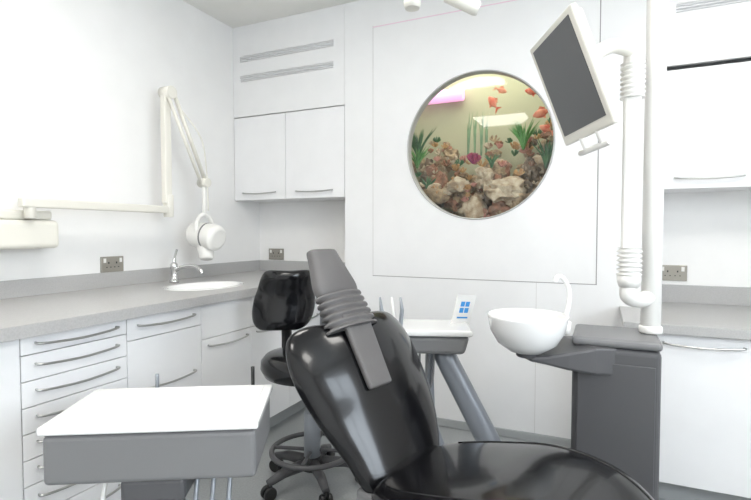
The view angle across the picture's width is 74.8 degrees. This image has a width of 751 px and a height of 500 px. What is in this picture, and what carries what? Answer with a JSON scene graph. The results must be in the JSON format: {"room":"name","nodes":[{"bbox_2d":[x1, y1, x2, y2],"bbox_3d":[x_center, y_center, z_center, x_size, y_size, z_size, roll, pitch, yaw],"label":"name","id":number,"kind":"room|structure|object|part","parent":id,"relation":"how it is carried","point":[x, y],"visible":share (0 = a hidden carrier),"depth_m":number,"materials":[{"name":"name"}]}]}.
{"room":"dental clinic","nodes":[
{"label":"dental clinic","id":0,"kind":"room"},
{"bbox_2d":[0,0,259,280],"bbox_3d":[-1.804,-0.198,1.645,0.100,2.475,5.100,1,2,25],"label":"wall","id":1,"kind":"structure","parent":0,"point":[80,80],"depth_m":2.52,"materials":[{"name":"paint"}]},
{"bbox_2d":[100,256,123,272],"bbox_3d":[-1.349,0.073,2.517,0.012,0.080,0.128,1,2,25],"label":"power socket","id":2,"kind":"object","parent":1,"relation":"attached to","point":[112,263],"visible":1,"depth_m":2.51,"materials":[{"name":"metal"}]},
{"bbox_2d":[0,86,225,260],"bbox_3d":[-1.279,-0.390,2.319,0.213,0.937,1.301,1,3,34],"label":"dental x-ray arm","id":3,"kind":"object","parent":1,"relation":"attached to","point":[27,228],"visible":1,"depth_m":2.59},
{"bbox_3d":[-1.265,-0.204,2.311,0.040,0.038,0.760,1,2,25],"label":"extension arm","id":4,"kind":"part","parent":3,"relation":"part of","materials":[{"name":"beige plastic"}]},
{"bbox_3d":[-1.117,-0.546,2.622,0.036,0.600,0.044,1,2,25],"label":"upright arm","id":5,"kind":"part","parent":3,"relation":"part of","materials":[{"name":"beige plastic"}]},
{"bbox_3d":[-1.038,-0.589,2.685,0.018,0.447,0.214,1,3,33],"label":"drop arm","id":6,"kind":"part","parent":3,"relation":"part of","materials":[{"name":"beige plastic"}]},
{"bbox_3d":[-1.027,-0.625,2.709,0.024,0.458,0.210,1,3,34],"label":"drop arm","id":7,"kind":"part","parent":3,"relation":"part of","materials":[{"name":"beige plastic"}]},
{"bbox_3d":[-0.989,-0.491,2.722,0.041,0.543,0.170,1,3,35],"label":"power cord","id":8,"kind":"part","parent":3,"relation":"part of","materials":[{"name":"beige plastic"}]},
{"bbox_3d":[-0.976,-0.285,2.797,0.024,0.195,0.024,1,2,25],"label":"drop stem","id":9,"kind":"part","parent":3,"relation":"part of","materials":[{"name":"white plastic"}]},
{"bbox_2d":[183,0,358,27],"bbox_3d":[0.140,-1.452,0.708,4.378,0.100,5.100,1,2,25],"label":"ceiling","id":10,"kind":"structure","parent":0,"point":[233,13],"depth_m":3.02,"materials":[{"name":"paint"}]},
{"bbox_2d":[259,105,344,261],"bbox_3d":[-0.452,-0.264,3.450,0.855,2.475,0.050,1,2,25],"label":"wall","id":11,"kind":"structure","parent":0,"point":[298,228],"depth_m":3.46,"materials":[{"name":"paint"}]},
{"bbox_2d":[269,248,283,259],"bbox_3d":[-0.718,0.030,3.548,0.128,0.080,0.012,1,2,25],"label":"power socket","id":12,"kind":"object","parent":11,"relation":"attached to","point":[274,254],"visible":1,"depth_m":3.54,"materials":[{"name":"metal"}]},
{"bbox_2d":[234,106,344,202],"bbox_3d":[-0.525,-0.614,3.278,0.853,0.557,0.298,1,2,25],"label":"upper cabinet","id":13,"kind":"object","parent":11,"relation":"attached to","point":[296,156],"visible":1,"depth_m":3.15,"materials":[{"name":"laminate"}]},
{"bbox_3d":[-0.777,-0.377,3.255,0.274,0.017,0.031,1,2,25],"label":"handle","id":14,"kind":"part","parent":13,"relation":"part of","materials":[{"name":"metal"}]},
{"bbox_3d":[-0.768,-0.611,3.266,0.416,0.552,0.016,1,2,25],"label":"door","id":15,"kind":"part","parent":13,"relation":"part of","materials":[{"name":"paint"}]},
{"bbox_3d":[-0.390,-0.371,3.078,0.274,0.017,0.031,1,2,25],"label":"handle","id":16,"kind":"part","parent":13,"relation":"part of","materials":[{"name":"metal"}]},
{"bbox_3d":[-0.381,-0.605,3.089,0.429,0.552,0.016,1,2,25],"label":"door","id":17,"kind":"part","parent":13,"relation":"part of","materials":[{"name":"paint"}]},
{"bbox_2d":[185,407,665,499],"bbox_3d":[0.140,1.121,0.802,4.378,0.100,5.100,1,2,25],"label":"floor","id":18,"kind":"structure","parent":0,"point":[342,484],"depth_m":2.17,"materials":[{"name":"plastic"}]},
{"bbox_2d":[36,366,272,499],"bbox_3d":[-0.541,0.703,1.298,0.500,0.700,0.430,0,2,-5],"label":"cart","id":19,"kind":"object","parent":18,"relation":"on","point":[158,442],"visible":1,"depth_m":1.16,"materials":[{"name":"plastic"}]},
{"bbox_2d":[36,384,272,435],"bbox_3d":[-0.541,0.412,1.288,0.500,0.020,0.290,0,2,-5],"label":"tray","id":20,"kind":"object","parent":19,"relation":"on","point":[232,410],"depth_m":1.21,"materials":[{"name":"plastic"}]},
{"bbox_2d":[0,296,326,499],"bbox_3d":[-1.307,0.645,1.792,0.706,0.779,3.725,1,2,25],"label":"base cabinet","id":21,"kind":"object","parent":18,"relation":"on","point":[216,344],"visible":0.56,"depth_m":1.78,"materials":[{"name":"laminate"}]},
{"bbox_3d":[-0.992,0.519,1.664,0.031,0.017,0.294,1,2,25],"label":"handle","id":22,"kind":"part","parent":21,"relation":"part of","materials":[{"name":"metal"}]},
{"bbox_3d":[-0.992,0.772,1.674,0.031,0.017,0.294,1,2,25],"label":"handle","id":23,"kind":"part","parent":21,"relation":"part of","materials":[{"name":"metal"}]},
{"bbox_3d":[-0.992,0.289,1.656,0.031,0.017,0.294,1,2,25],"label":"handle","id":24,"kind":"part","parent":21,"relation":"part of","materials":[{"name":"metal"}]},
{"bbox_3d":[-0.992,0.355,1.658,0.031,0.017,0.294,1,2,25],"label":"handle","id":25,"kind":"part","parent":21,"relation":"part of","materials":[{"name":"metal"}]},
{"bbox_3d":[-0.992,0.437,1.661,0.031,0.017,0.294,1,2,25],"label":"handle","id":26,"kind":"part","parent":21,"relation":"part of","materials":[{"name":"metal"}]},
{"bbox_3d":[-0.992,0.875,1.677,0.031,0.017,0.294,1,2,25],"label":"handle","id":27,"kind":"part","parent":21,"relation":"part of","materials":[{"name":"metal"}]},
{"bbox_3d":[-0.837,0.287,1.995,0.031,0.017,0.294,1,2,25],"label":"handle","id":28,"kind":"part","parent":21,"relation":"part of","materials":[{"name":"metal"}]},
{"bbox_3d":[-0.837,0.531,2.004,0.031,0.017,0.294,1,2,25],"label":"handle","id":29,"kind":"part","parent":21,"relation":"part of","materials":[{"name":"metal"}]},
{"bbox_2d":[0,260,344,342],"bbox_3d":[-1.240,0.199,1.745,0.853,0.115,3.725,1,2,25],"label":"countertop","id":30,"kind":"structure","parent":21,"relation":"on","point":[33,307],"depth_m":2.13,"materials":[{"name":"laminate"}]},
{"bbox_2d":[169,249,203,282],"bbox_3d":[-1.032,0.089,2.677,0.213,0.184,0.072,1,2,25],"label":"mixer tap","id":31,"kind":"object","parent":30,"relation":"on","point":[174,267],"visible":1,"depth_m":2.69,"materials":[{"name":"silver metal"}]},
{"bbox_2d":[169,262,178,282],"bbox_3d":[-1.108,0.124,2.702,0.052,0.113,0.052,1,2,25],"label":"tap","id":32,"kind":"object","parent":31,"relation":"on","point":[174,267],"depth_m":2.69,"materials":[{"name":"silver metal"}]},
{"bbox_3d":[-1.109,0.034,2.720,0.018,0.077,0.059,0,2,-2],"label":"lever","id":33,"kind":"part","parent":31,"relation":"part of","materials":[{"name":"silver metal"}]},
{"bbox_3d":[-1.020,0.101,2.676,0.192,0.053,0.024,1,2,16],"label":"spout","id":34,"kind":"part","parent":31,"relation":"part of","materials":[{"name":"silver metal"}]},
{"bbox_2d":[163,281,243,290],"bbox_3d":[-0.884,0.203,2.547,0.346,0.042,0.441,1,2,25],"label":"sink basin","id":35,"kind":"object","parent":30,"relation":"in","point":[195,286],"visible":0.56,"depth_m":2.67,"materials":[{"name":"ceramic"}]},
{"bbox_3d":[-0.688,0.429,2.327,0.031,0.017,0.275,1,2,25],"label":"handle","id":36,"kind":"part","parent":21,"relation":"part of","materials":[{"name":"metal"}]},
{"bbox_2d":[252,270,357,499],"bbox_3d":[-0.276,0.558,2.146,0.468,0.927,0.497,-1,2,-19],"label":"stool","id":37,"kind":"object","parent":18,"relation":"on","point":[284,301],"visible":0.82,"depth_m":2.21,"materials":[{"name":"black leather"}]},
{"bbox_3d":[-0.276,0.492,2.135,0.438,0.101,0.438,1,2,25],"label":"seat","id":38,"kind":"part","parent":37,"relation":"part of","materials":[{"name":"black leather"}]},
{"bbox_3d":[-0.423,0.230,2.255,0.291,0.279,0.103,0,2,-8],"label":"backrest","id":39,"kind":"part","parent":37,"relation":"part of","materials":[{"name":"black leather"}]},
{"bbox_3d":[-0.372,0.938,2.072,0.191,0.068,0.047,-2,3,-39],"label":"leg","id":40,"kind":"part","parent":37,"relation":"part of","materials":[{"name":"grey plastic"}]},
{"bbox_3d":[-0.382,0.933,2.216,0.191,0.068,0.047,1,2,31],"label":"leg","id":41,"kind":"part","parent":37,"relation":"part of","materials":[{"name":"grey plastic"}]},
{"bbox_3d":[-0.231,0.939,2.036,0.047,0.068,0.191,-1,2,-21],"label":"leg","id":42,"kind":"part","parent":37,"relation":"part of","materials":[{"name":"grey plastic"}]},
{"bbox_3d":[-0.245,0.931,2.271,0.047,0.068,0.191,1,2,15],"label":"leg","id":43,"kind":"part","parent":37,"relation":"part of","materials":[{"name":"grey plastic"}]},
{"bbox_3d":[-0.152,0.935,2.159,0.191,0.068,0.047,0,2,-3],"label":"leg","id":44,"kind":"part","parent":37,"relation":"part of","materials":[{"name":"grey plastic"}]},
{"bbox_2d":[379,295,500,445],"bbox_3d":[0.327,0.604,1.943,0.622,0.851,0.247,0,2,6],"label":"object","id":45,"kind":"object","parent":18,"relation":"on","point":[440,341],"visible":0.45,"depth_m":1.90,"materials":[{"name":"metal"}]},
{"bbox_3d":[0.400,0.660,1.928,0.355,0.566,0.081,0,2,12],"label":"support arm","id":46,"kind":"part","parent":45,"relation":"part of","materials":[{"name":"silver metal"}]},
{"bbox_2d":[286,249,653,499],"bbox_3d":[0.354,0.532,1.220,1.305,1.046,0.543,2,3,41],"label":"dental chair","id":47,"kind":"object","parent":18,"relation":"on","point":[360,376],"visible":1,"depth_m":1.36,"materials":[{"name":"black leather"}]},
{"bbox_3d":[0.021,0.445,1.505,0.299,0.478,0.543,2,3,41],"label":"backrest","id":48,"kind":"part","parent":47,"relation":"part of","materials":[{"name":"black leather"}]},
{"bbox_3d":[0.465,0.773,1.113,0.986,0.482,0.490,2,3,41],"label":"seat and legrest","id":49,"kind":"part","parent":47,"relation":"part of","materials":[{"name":"black leather"}]},
{"bbox_2d":[487,274,662,499],"bbox_3d":[0.677,0.559,1.675,0.620,0.961,0.341,0,2,-3],"label":"dental spittoon unit","id":50,"kind":"object","parent":18,"relation":"on","point":[616,407],"visible":0.99,"depth_m":1.56,"materials":[{"name":"grey plastic"}]},
{"bbox_2d":[487,308,568,354],"bbox_3d":[0.497,0.271,1.610,0.255,0.124,0.255,1,2,25],"label":"bowl","id":51,"kind":"object","parent":50,"relation":"on","point":[522,331],"depth_m":1.53,"materials":[{"name":"ceramic"}]},
{"bbox_2d":[404,0,667,334],"bbox_3d":[0.517,-0.423,1.451,0.928,1.420,0.362,0,2,-5],"label":"monitor stand","id":52,"kind":"object","parent":50,"relation":"on","point":[567,58],"visible":1,"depth_m":1.57,"materials":[{"name":"white plastic"}]},
{"bbox_2d":[404,0,480,15],"bbox_3d":[0.478,-0.923,1.536,0.778,0.429,0.555,1,2,25],"label":"lamp","id":53,"kind":"object","parent":52,"relation":"attached to","point":[471,7],"depth_m":1.46,"materials":[{"name":"white plastic"}]},
{"bbox_3d":[0.632,-0.320,1.487,0.030,0.046,0.016,0,2,2],"label":"handle stem","id":54,"kind":"part","parent":52,"relation":"part of","materials":[{"name":"white plastic"}]},
{"bbox_3d":[0.635,-0.319,1.387,0.030,0.046,0.016,0,2,2],"label":"handle stem","id":55,"kind":"part","parent":52,"relation":"part of","materials":[{"name":"white plastic"}]},
{"bbox_2d":[617,275,641,287],"bbox_3d":[0.828,0.100,1.604,0.072,0.042,0.072,1,2,25],"label":"joint","id":56,"kind":"object","parent":52,"relation":"on","point":[624,281],"depth_m":1.58,"materials":[{"name":"white plastic"}]},
{"bbox_2d":[619,287,654,307],"bbox_3d":[0.868,0.149,1.625,0.149,0.085,0.052,-1,2,-26],"label":"joint","id":57,"kind":"object","parent":52,"relation":"on","point":[630,296],"depth_m":1.60,"materials":[{"name":"white plastic"}]},
{"bbox_3d":[0.930,-0.416,1.635,0.062,1.389,0.062,1,2,25],"label":"post","id":58,"kind":"part","parent":52,"relation":"part of","materials":[{"name":"white plastic"}]},
{"bbox_3d":[0.619,0.181,1.627,0.064,0.203,0.016,0,2,0],"label":"rinse spout","id":59,"kind":"part","parent":50,"relation":"part of","materials":[{"name":"plastic"}]},
{"bbox_2d":[516,336,616,374],"bbox_3d":[0.645,0.353,1.654,0.305,0.092,0.267,1,2,25],"label":"support arm","id":60,"kind":"object","parent":50,"relation":"on","point":[581,357],"depth_m":1.56,"materials":[{"name":"grey plastic"}]},
{"bbox_3d":[0.763,0.703,1.573,0.224,0.680,0.006,1,2,25],"label":"panel","id":61,"kind":"part","parent":50,"relation":"part of","materials":[{"name":"grey plastic"}]},
{"bbox_2d":[657,334,750,499],"bbox_3d":[1.982,0.679,1.940,1.787,0.700,0.728,1,2,25],"label":"base cabinet","id":62,"kind":"object","parent":18,"relation":"on","point":[705,416],"visible":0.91,"depth_m":1.90,"materials":[{"name":"laminate"}]},
{"bbox_2d":[619,284,750,339],"bbox_3d":[1.972,0.264,1.929,1.809,0.128,0.729,1,2,25],"label":"countertop","id":63,"kind":"structure","parent":62,"relation":"on","point":[687,310],"depth_m":2.20,"materials":[{"name":"laminate"}]},
{"bbox_3d":[1.254,0.371,1.878,0.274,0.017,0.031,1,2,25],"label":"handle","id":64,"kind":"part","parent":62,"relation":"part of","materials":[{"name":"metal"}]},
{"bbox_2d":[345,0,646,438],"bbox_3d":[0.562,-0.236,2.689,1.623,2.475,0.050,1,2,25],"label":"wall","id":65,"kind":"structure","parent":0,"point":[391,229],"depth_m":2.66,"materials":[{"name":"paint"}]},
{"bbox_2d":[233,4,344,118],"bbox_3d":[-0.570,-1.190,3.158,0.853,0.600,0.024,1,2,25],"label":"bulkhead","id":66,"kind":"object","parent":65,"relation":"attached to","point":[292,63],"visible":1,"depth_m":3.13,"materials":[{"name":"paint"}]},
{"bbox_2d":[240,61,333,81],"bbox_3d":[-0.579,-1.142,3.165,0.720,0.050,0.023,1,2,25],"label":"grille","id":67,"kind":"object","parent":66,"relation":"attached to","point":[306,68],"depth_m":3.14,"materials":[{"name":"metal"}]},
{"bbox_2d":[240,40,333,62],"bbox_3d":[-0.579,-1.272,3.160,0.720,0.050,0.023,1,2,25],"label":"grille","id":68,"kind":"object","parent":66,"relation":"attached to","point":[306,47],"depth_m":3.14,"materials":[{"name":"metal"}]},
{"bbox_2d":[373,0,515,27],"bbox_3d":[0.540,-1.300,2.632,1.224,0.005,0.002,1,2,25],"label":"panel seam","id":69,"kind":"object","parent":65,"relation":"attached to","point":[510,0],"visible":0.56,"depth_m":2.72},
{"bbox_2d":[407,70,554,219],"bbox_3d":[0.587,-0.644,2.901,1.326,1.245,0.497,1,2,25],"label":"aquarium","id":70,"kind":"object","parent":65,"relation":"attached to","point":[481,144],"visible":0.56,"depth_m":2.96,"materials":[{"name":"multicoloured glass"}]},
{"bbox_3d":[0.565,-0.702,2.983,0.013,0.265,0.005,1,2,25],"label":"blade","id":71,"kind":"part","parent":70,"relation":"part of","materials":[{"name":"green plant"}]},
{"bbox_3d":[0.575,-0.703,2.981,0.034,0.268,0.004,1,2,18],"label":"blade","id":72,"kind":"part","parent":70,"relation":"part of","materials":[{"name":"green plant"}]},
{"bbox_3d":[0.598,-0.683,2.969,0.015,0.227,0.004,1,2,25],"label":"blade","id":73,"kind":"part","parent":70,"relation":"part of","materials":[{"name":"green plant"}]},
{"bbox_3d":[0.606,-0.706,2.970,0.022,0.273,0.008,-1,2,-14],"label":"blade","id":74,"kind":"part","parent":70,"relation":"part of","materials":[{"name":"green plant"}]},
{"bbox_3d":[0.632,-0.680,2.955,0.022,0.224,0.004,1,2,31],"label":"blade","id":75,"kind":"part","parent":70,"relation":"part of","materials":[{"name":"green plant"}]},
{"bbox_3d":[0.642,-0.699,2.950,0.022,0.262,0.005,1,2,15],"label":"blade","id":76,"kind":"part","parent":70,"relation":"part of","materials":[{"name":"green plant"}]},
{"bbox_3d":[0.663,-0.672,2.936,0.011,0.208,0.012,1,2,25],"label":"blade","id":77,"kind":"part","parent":70,"relation":"part of","materials":[{"name":"green plant"}]},
{"bbox_3d":[0.798,-0.644,2.736,0.057,0.168,0.045,1,2,25],"label":"blade","id":78,"kind":"part","parent":70,"relation":"part of","materials":[{"name":"green plant"}]},
{"bbox_3d":[0.843,-0.643,2.714,0.065,0.169,0.047,1,2,25],"label":"blade","id":79,"kind":"part","parent":70,"relation":"part of","materials":[{"name":"green plant"}]},
{"bbox_3d":[0.867,-0.639,2.724,0.100,0.161,0.010,1,2,25],"label":"blade","id":80,"kind":"part","parent":70,"relation":"part of","materials":[{"name":"green plant"}]},
{"bbox_3d":[0.878,-0.509,2.638,0.085,0.147,0.004,1,2,25],"label":"blade","id":81,"kind":"part","parent":70,"relation":"part of","materials":[{"name":"green plant"}]},
{"bbox_3d":[0.890,-0.518,2.616,0.047,0.164,0.034,1,2,25],"label":"blade","id":82,"kind":"part","parent":70,"relation":"part of","materials":[{"name":"green plant"}]},
{"bbox_3d":[0.914,-0.505,2.604,0.030,0.139,0.036,1,2,25],"label":"blade","id":83,"kind":"part","parent":70,"relation":"part of","materials":[{"name":"green plant"}]},
{"bbox_2d":[373,275,595,284],"bbox_3d":[0.540,0.162,2.685,1.224,0.004,0.002,1,2,25],"label":"panel seam","id":84,"kind":"object","parent":65,"relation":"attached to","point":[373,275],"visible":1,"depth_m":2.65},
{"bbox_2d":[437,417,570,447],"bbox_3d":[0.533,0.979,2.713,1.468,0.045,0.012,1,2,25],"label":"baseboard","id":85,"kind":"structure","parent":65,"relation":"attached to","point":[503,432],"depth_m":2.60,"materials":[{"name":"plastic"}]},
{"bbox_2d":[534,283,536,432],"bbox_3d":[0.836,0.588,2.565,0.003,0.837,0.002,1,2,25],"label":"panel seam","id":86,"kind":"object","parent":65,"relation":"attached to","point":[536,283],"visible":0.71,"depth_m":2.57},
{"bbox_2d":[596,0,600,284],"bbox_3d":[1.093,-0.564,2.405,0.005,1.470,0.002,1,2,25],"label":"panel seam","id":87,"kind":"object","parent":65,"relation":"attached to","point":[600,0],"visible":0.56,"depth_m":2.42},
{"bbox_2d":[667,0,750,66],"bbox_3d":[2.067,-1.143,1.952,1.698,0.606,0.024,1,2,25],"label":"bulkhead","id":88,"kind":"object","parent":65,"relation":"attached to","point":[699,31],"visible":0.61,"depth_m":2.21,"materials":[{"name":"paint"}]},
{"bbox_2d":[676,0,750,12],"bbox_3d":[1.749,-1.103,2.100,0.800,0.050,0.023,1,2,25],"label":"grille","id":89,"kind":"object","parent":88,"relation":"attached to","point":[682,6],"depth_m":2.21,"materials":[{"name":"metal"}]},
{"bbox_2d":[662,57,750,286],"bbox_3d":[2.185,-0.220,2.243,1.700,2.475,0.050,1,2,25],"label":"wall","id":90,"kind":"structure","parent":0,"point":[709,233],"depth_m":2.46,"materials":[{"name":"paint"}]},
{"bbox_2d":[662,265,686,280],"bbox_3d":[1.526,0.118,2.523,0.128,0.080,0.012,1,2,25],"label":"power socket","id":91,"kind":"object","parent":90,"relation":"attached to","point":[669,272],"visible":0.76,"depth_m":2.52,"materials":[{"name":"metal"}]},
{"bbox_2d":[664,61,750,192],"bbox_3d":[2.112,-0.552,2.072,1.698,0.552,0.298,1,2,25],"label":"upper cabinet","id":92,"kind":"object","parent":90,"relation":"attached to","point":[708,124],"visible":0.92,"depth_m":2.22,"materials":[{"name":"laminate"}]},
{"bbox_3d":[1.503,-0.327,2.212,0.274,0.017,0.031,1,2,25],"label":"handle","id":93,"kind":"part","parent":92,"relation":"part of","materials":[{"name":"metal"}]}
]}

